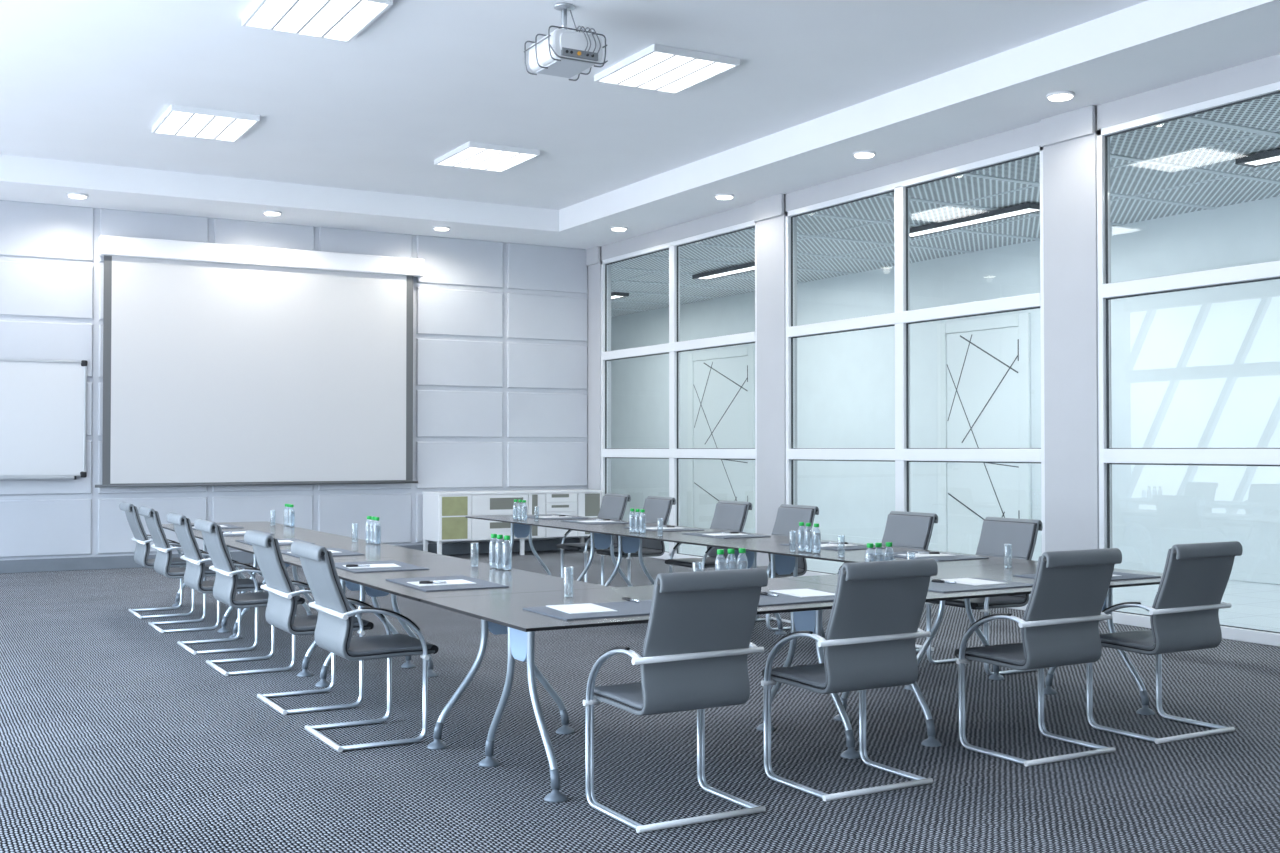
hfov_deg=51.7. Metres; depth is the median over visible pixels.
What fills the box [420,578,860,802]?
conference table
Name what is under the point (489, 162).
diffuser
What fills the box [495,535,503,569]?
water bottle
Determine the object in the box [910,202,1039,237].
linear light
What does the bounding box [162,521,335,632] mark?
conference table
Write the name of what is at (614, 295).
linear light
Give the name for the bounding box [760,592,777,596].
pen
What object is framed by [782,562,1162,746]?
conference table
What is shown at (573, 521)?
desk pad
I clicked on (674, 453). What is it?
window
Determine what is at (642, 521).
water bottle
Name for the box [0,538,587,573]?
baseboard
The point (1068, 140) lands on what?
wall
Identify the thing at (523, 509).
water bottle
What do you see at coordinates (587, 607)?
paper sheet
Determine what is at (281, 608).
chair
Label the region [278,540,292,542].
paper sheet
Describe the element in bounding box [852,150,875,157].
recessed light
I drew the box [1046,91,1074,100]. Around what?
recessed light
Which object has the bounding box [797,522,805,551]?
water bottle
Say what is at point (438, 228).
recessed light
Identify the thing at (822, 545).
paper sheet
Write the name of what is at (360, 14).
diffuser
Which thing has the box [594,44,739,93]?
ceiling light
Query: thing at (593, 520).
paper sheet
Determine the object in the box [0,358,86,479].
whiteboard
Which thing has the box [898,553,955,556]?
paper sheet
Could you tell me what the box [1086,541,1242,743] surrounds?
chair
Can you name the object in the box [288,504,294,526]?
water bottle
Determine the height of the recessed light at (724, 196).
0.039 m
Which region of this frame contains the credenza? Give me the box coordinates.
[422,489,601,554]
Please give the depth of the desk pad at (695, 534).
10.36 m
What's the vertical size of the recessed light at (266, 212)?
0.039 m
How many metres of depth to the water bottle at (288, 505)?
11.65 m
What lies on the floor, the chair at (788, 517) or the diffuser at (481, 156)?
the chair at (788, 517)
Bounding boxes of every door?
[688,345,754,532]
[937,313,1030,553]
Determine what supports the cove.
attached to the ceiling at (86, 81)
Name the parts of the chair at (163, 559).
backrest, armrest, seat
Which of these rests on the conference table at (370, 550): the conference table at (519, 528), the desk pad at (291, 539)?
the desk pad at (291, 539)
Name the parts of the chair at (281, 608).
backrest, armrest, armrest, seat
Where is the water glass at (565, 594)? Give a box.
[563,567,572,596]
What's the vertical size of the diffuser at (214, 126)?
0.015 m
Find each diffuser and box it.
[156,111,192,133]
[177,114,212,135]
[197,116,233,137]
[216,119,254,140]
[248,0,295,27]
[274,0,326,31]
[300,0,358,35]
[324,0,385,39]
[439,147,484,164]
[456,149,500,166]
[471,151,517,168]
[488,153,534,170]
[600,52,671,82]
[620,55,693,85]
[640,59,711,88]
[659,62,732,91]
[700,266,754,278]
[1245,156,1279,164]
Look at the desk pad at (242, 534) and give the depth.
10.61 m
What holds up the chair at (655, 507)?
on the floor
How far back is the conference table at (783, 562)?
8.57 m
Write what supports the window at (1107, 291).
in the wall at (1068, 140)
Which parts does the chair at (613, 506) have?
armrest, armrest, seat, backrest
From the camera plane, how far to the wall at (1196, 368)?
15.72 m
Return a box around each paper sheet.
[223,531,245,533]
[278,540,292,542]
[343,563,400,568]
[407,579,475,585]
[541,516,567,517]
[547,603,617,613]
[579,520,615,521]
[646,527,679,528]
[704,533,747,535]
[769,589,834,596]
[821,544,856,546]
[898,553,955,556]
[940,578,1007,585]
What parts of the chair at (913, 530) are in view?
backrest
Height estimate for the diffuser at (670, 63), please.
0.015 m
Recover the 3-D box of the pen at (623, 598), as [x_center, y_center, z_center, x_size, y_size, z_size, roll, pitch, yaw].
[-0.039,0.772,5.884,0.013,0.015,0.136,1,-1,-33]
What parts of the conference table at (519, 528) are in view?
leg, bracket plate, leg, leg, bracket plate, leg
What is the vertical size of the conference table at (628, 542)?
0.735 m
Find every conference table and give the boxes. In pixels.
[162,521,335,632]
[224,535,440,676]
[287,555,611,749]
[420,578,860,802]
[465,514,663,585]
[565,525,796,634]
[706,540,1037,689]
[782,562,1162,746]
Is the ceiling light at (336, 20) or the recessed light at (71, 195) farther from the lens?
the recessed light at (71, 195)
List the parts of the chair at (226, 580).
backrest, armrest, armrest, seat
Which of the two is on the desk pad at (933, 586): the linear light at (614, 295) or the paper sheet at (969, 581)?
the paper sheet at (969, 581)
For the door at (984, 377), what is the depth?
17.59 m
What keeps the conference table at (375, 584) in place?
on the floor
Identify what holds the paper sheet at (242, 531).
on the desk pad at (242, 534)
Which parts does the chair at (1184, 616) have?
armrest, seat, backrest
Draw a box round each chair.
[119,502,193,618]
[138,506,219,632]
[167,512,264,654]
[194,519,304,675]
[244,530,373,714]
[291,541,437,751]
[556,493,630,586]
[583,568,767,832]
[597,496,675,586]
[665,500,751,572]
[750,504,818,630]
[761,558,937,800]
[837,511,937,651]
[925,517,1042,674]
[954,548,1121,766]
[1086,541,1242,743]
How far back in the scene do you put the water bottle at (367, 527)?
9.58 m
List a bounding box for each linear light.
[611,292,628,299]
[692,262,754,279]
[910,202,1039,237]
[1235,148,1279,166]
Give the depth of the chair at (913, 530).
9.49 m
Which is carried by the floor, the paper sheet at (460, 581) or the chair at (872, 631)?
the chair at (872, 631)
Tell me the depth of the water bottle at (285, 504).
11.72 m
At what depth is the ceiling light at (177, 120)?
12.54 m
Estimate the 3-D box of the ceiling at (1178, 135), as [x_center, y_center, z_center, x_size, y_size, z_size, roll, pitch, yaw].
[3.593,-2.446,15.506,3.835,0.100,27.700,1,-1,-30]
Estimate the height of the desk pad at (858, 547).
0.006 m
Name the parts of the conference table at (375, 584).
leg, bracket plate, leg, leg, bracket plate, leg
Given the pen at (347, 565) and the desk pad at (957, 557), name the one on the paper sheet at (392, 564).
the pen at (347, 565)
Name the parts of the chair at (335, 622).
backrest, armrest, armrest, seat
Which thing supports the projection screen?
attached to the wall at (500, 329)
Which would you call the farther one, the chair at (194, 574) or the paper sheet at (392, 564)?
the chair at (194, 574)
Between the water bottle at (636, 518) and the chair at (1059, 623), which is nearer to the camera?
the chair at (1059, 623)
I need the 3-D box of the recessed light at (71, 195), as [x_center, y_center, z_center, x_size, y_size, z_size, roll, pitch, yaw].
[-6.299,-2.579,14.781,0.224,0.039,0.224,1,-1,-30]
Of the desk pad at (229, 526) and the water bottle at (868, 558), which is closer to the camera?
the water bottle at (868, 558)
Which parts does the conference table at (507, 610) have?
leg, bracket plate, leg, leg, bracket plate, leg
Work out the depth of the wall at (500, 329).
17.37 m
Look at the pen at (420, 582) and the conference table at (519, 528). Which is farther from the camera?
the conference table at (519, 528)
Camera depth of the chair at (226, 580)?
8.43 m
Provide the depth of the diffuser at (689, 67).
10.87 m
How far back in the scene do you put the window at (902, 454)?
13.04 m
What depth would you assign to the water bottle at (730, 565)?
6.43 m
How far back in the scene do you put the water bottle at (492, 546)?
7.57 m
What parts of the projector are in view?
mount plate, plate, port panel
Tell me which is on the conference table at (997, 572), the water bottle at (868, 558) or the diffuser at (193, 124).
the water bottle at (868, 558)
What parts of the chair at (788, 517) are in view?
armrest, seat, backrest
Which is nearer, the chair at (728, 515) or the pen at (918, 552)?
the pen at (918, 552)
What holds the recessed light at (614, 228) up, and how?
in the ceiling at (86, 81)
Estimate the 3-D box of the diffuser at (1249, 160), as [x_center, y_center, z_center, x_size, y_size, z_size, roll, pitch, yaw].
[6.072,-2.419,11.134,0.206,0.020,2.086,1,-1,-30]
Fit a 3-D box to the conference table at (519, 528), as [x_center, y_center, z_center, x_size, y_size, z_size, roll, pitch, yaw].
[-0.776,1.269,12.693,1.010,0.735,2.264,1,-1,-30]
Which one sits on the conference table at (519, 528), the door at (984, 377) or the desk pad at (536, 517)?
the desk pad at (536, 517)
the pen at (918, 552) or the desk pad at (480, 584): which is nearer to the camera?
the desk pad at (480, 584)
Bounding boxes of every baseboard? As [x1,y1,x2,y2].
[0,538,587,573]
[622,516,1279,584]
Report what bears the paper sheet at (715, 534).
on the desk pad at (695, 534)
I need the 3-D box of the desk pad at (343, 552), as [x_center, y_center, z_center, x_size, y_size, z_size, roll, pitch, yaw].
[-2.121,0.830,8.701,0.430,0.006,0.640,1,-1,-29]
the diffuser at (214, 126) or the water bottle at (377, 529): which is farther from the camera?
the diffuser at (214, 126)
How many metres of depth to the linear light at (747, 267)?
19.43 m
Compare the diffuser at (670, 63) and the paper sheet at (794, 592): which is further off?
the diffuser at (670, 63)
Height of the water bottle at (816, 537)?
0.197 m
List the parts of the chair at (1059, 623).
armrest, seat, backrest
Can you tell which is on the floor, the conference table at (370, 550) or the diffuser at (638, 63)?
the conference table at (370, 550)
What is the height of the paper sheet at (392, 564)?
0.003 m
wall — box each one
[0,200,587,559]
[586,54,1279,605]
[611,196,1279,574]
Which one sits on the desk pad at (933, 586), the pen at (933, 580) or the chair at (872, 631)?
the pen at (933, 580)
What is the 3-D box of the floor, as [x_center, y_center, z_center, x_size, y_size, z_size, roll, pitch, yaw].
[-1.206,1.685,12.582,15.400,0.100,27.900,1,-1,-30]
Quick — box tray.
[0,476,75,479]
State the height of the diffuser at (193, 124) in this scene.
0.015 m
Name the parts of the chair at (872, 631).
armrest, seat, backrest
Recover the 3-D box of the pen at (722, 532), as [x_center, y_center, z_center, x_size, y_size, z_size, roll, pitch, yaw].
[0.721,0.849,10.545,0.136,0.015,0.013,0,-1,-12]
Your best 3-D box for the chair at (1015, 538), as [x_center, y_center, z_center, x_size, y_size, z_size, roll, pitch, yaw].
[2.226,1.085,8.580,0.605,0.962,0.584,1,-1,-30]
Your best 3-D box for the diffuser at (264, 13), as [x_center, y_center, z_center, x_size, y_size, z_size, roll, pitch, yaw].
[-2.552,-2.941,9.245,0.176,0.015,0.940,1,-1,-30]
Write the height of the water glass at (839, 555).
0.138 m
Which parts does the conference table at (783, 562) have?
leg, bracket plate, leg, leg, leg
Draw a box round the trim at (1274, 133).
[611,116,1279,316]
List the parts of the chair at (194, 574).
backrest, armrest, seat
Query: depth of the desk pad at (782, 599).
5.96 m
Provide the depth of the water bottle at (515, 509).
12.75 m
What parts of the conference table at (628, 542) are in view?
leg, bracket plate, leg, leg, bracket plate, leg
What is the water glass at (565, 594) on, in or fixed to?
on the conference table at (507, 610)
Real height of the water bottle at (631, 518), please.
0.197 m
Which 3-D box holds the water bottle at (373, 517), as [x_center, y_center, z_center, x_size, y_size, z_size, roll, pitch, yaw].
[-1.924,0.749,9.529,0.055,0.197,0.054,0,-1,-6]
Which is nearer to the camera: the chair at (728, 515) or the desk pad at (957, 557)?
the desk pad at (957, 557)
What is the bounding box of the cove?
[0,0,1275,231]
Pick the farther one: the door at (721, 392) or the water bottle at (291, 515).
the door at (721, 392)
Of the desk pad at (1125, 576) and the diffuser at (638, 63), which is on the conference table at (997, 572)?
the desk pad at (1125, 576)
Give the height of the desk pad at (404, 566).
0.006 m
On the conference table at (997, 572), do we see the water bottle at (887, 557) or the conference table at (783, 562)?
the water bottle at (887, 557)
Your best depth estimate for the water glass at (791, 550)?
8.81 m
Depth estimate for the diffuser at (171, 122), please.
12.50 m
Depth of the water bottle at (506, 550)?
7.42 m
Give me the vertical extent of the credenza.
0.853 m
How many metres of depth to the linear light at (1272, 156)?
11.89 m
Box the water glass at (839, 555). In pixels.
[837,535,844,556]
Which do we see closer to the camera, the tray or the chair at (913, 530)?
the chair at (913, 530)
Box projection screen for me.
[95,235,424,487]
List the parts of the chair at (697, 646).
armrest, seat, backrest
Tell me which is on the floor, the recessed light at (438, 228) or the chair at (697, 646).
the chair at (697, 646)
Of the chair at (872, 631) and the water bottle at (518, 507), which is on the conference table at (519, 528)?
the water bottle at (518, 507)
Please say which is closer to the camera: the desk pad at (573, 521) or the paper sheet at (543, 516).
the desk pad at (573, 521)
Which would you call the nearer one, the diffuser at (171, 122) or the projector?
the projector
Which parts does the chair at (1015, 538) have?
armrest, seat, backrest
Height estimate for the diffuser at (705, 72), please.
0.015 m
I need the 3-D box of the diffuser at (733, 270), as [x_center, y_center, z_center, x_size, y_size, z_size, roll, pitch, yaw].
[1.457,-2.281,19.224,0.206,0.020,2.096,1,-1,-30]
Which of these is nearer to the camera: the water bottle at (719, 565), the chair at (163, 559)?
the water bottle at (719, 565)
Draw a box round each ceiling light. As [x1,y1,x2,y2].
[152,104,259,141]
[242,0,392,42]
[434,141,539,171]
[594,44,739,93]
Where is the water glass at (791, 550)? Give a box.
[789,531,795,551]
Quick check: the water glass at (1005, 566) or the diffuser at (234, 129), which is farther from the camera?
the diffuser at (234, 129)
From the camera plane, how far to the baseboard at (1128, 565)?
15.45 m
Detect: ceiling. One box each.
[0,0,1279,248]
[611,93,1279,315]
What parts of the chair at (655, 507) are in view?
seat, backrest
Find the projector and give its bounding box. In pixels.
[524,3,607,80]
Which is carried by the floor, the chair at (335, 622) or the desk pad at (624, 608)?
the chair at (335, 622)
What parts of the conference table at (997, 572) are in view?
leg, leg, leg, leg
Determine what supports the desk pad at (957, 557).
on the conference table at (783, 562)
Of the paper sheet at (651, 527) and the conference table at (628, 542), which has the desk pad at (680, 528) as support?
the paper sheet at (651, 527)
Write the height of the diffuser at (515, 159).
0.015 m
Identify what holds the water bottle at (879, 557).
on the conference table at (997, 572)
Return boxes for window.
[601,220,756,559]
[785,145,1044,610]
[1097,81,1279,646]
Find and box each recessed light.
[67,193,87,198]
[263,210,281,215]
[433,226,449,230]
[610,226,627,230]
[715,193,733,199]
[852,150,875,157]
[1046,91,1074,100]
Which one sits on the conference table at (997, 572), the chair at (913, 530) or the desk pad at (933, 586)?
the desk pad at (933, 586)
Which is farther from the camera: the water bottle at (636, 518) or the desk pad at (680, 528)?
the desk pad at (680, 528)
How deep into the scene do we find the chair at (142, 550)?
11.22 m
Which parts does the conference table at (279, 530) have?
leg, leg, leg, leg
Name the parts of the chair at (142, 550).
backrest, armrest, seat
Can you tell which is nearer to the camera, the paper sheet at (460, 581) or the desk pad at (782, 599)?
the desk pad at (782, 599)
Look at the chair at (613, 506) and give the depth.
13.29 m
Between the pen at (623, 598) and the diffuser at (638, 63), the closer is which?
the pen at (623, 598)
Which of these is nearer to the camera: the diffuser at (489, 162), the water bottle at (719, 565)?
the water bottle at (719, 565)
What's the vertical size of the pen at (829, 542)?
0.015 m
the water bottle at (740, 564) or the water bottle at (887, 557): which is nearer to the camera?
the water bottle at (740, 564)
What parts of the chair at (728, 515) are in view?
armrest, seat, armrest, backrest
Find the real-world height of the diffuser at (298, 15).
0.015 m
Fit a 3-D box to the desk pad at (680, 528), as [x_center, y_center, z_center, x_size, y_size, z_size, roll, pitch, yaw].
[0.200,0.875,11.291,0.430,0.006,0.640,1,-1,-29]
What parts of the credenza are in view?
leg, leg, door, drawer, drawer, leg, door, drawer, drawer, drawer, door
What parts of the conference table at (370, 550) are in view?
leg, leg, leg, bracket plate, leg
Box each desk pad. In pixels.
[191,524,243,529]
[222,530,273,535]
[235,538,314,544]
[281,548,364,557]
[335,560,428,572]
[386,575,508,591]
[523,600,651,619]
[527,515,587,519]
[561,520,628,523]
[624,526,702,531]
[682,532,770,538]
[758,591,834,606]
[780,542,885,550]
[868,551,988,560]
[928,578,1032,592]
[1013,572,1160,580]
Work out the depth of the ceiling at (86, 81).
11.36 m
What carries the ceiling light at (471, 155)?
attached to the ceiling at (86, 81)
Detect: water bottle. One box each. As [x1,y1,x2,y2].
[284,504,289,524]
[286,504,291,526]
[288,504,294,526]
[365,516,372,541]
[370,516,376,542]
[373,517,380,544]
[489,534,498,566]
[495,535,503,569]
[502,535,511,570]
[513,499,517,518]
[517,500,522,519]
[521,500,526,520]
[629,508,635,532]
[634,509,640,531]
[639,509,645,533]
[715,549,725,569]
[725,549,736,569]
[737,548,747,568]
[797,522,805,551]
[804,523,811,552]
[812,523,820,553]
[865,543,875,561]
[874,543,883,560]
[884,542,893,560]
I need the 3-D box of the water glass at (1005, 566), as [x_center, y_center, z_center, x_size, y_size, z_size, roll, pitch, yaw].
[2.122,0.746,7.611,0.046,0.138,0.046,1,-1,-30]
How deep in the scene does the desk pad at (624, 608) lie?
5.52 m
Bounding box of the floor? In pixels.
[0,541,1279,852]
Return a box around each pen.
[346,564,369,566]
[419,581,446,583]
[622,597,639,601]
[722,532,738,533]
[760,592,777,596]
[829,542,847,543]
[918,552,939,553]
[932,579,955,582]
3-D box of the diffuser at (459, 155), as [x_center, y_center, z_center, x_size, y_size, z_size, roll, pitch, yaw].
[-1.882,-2.861,13.943,0.176,0.015,0.940,1,-1,-30]

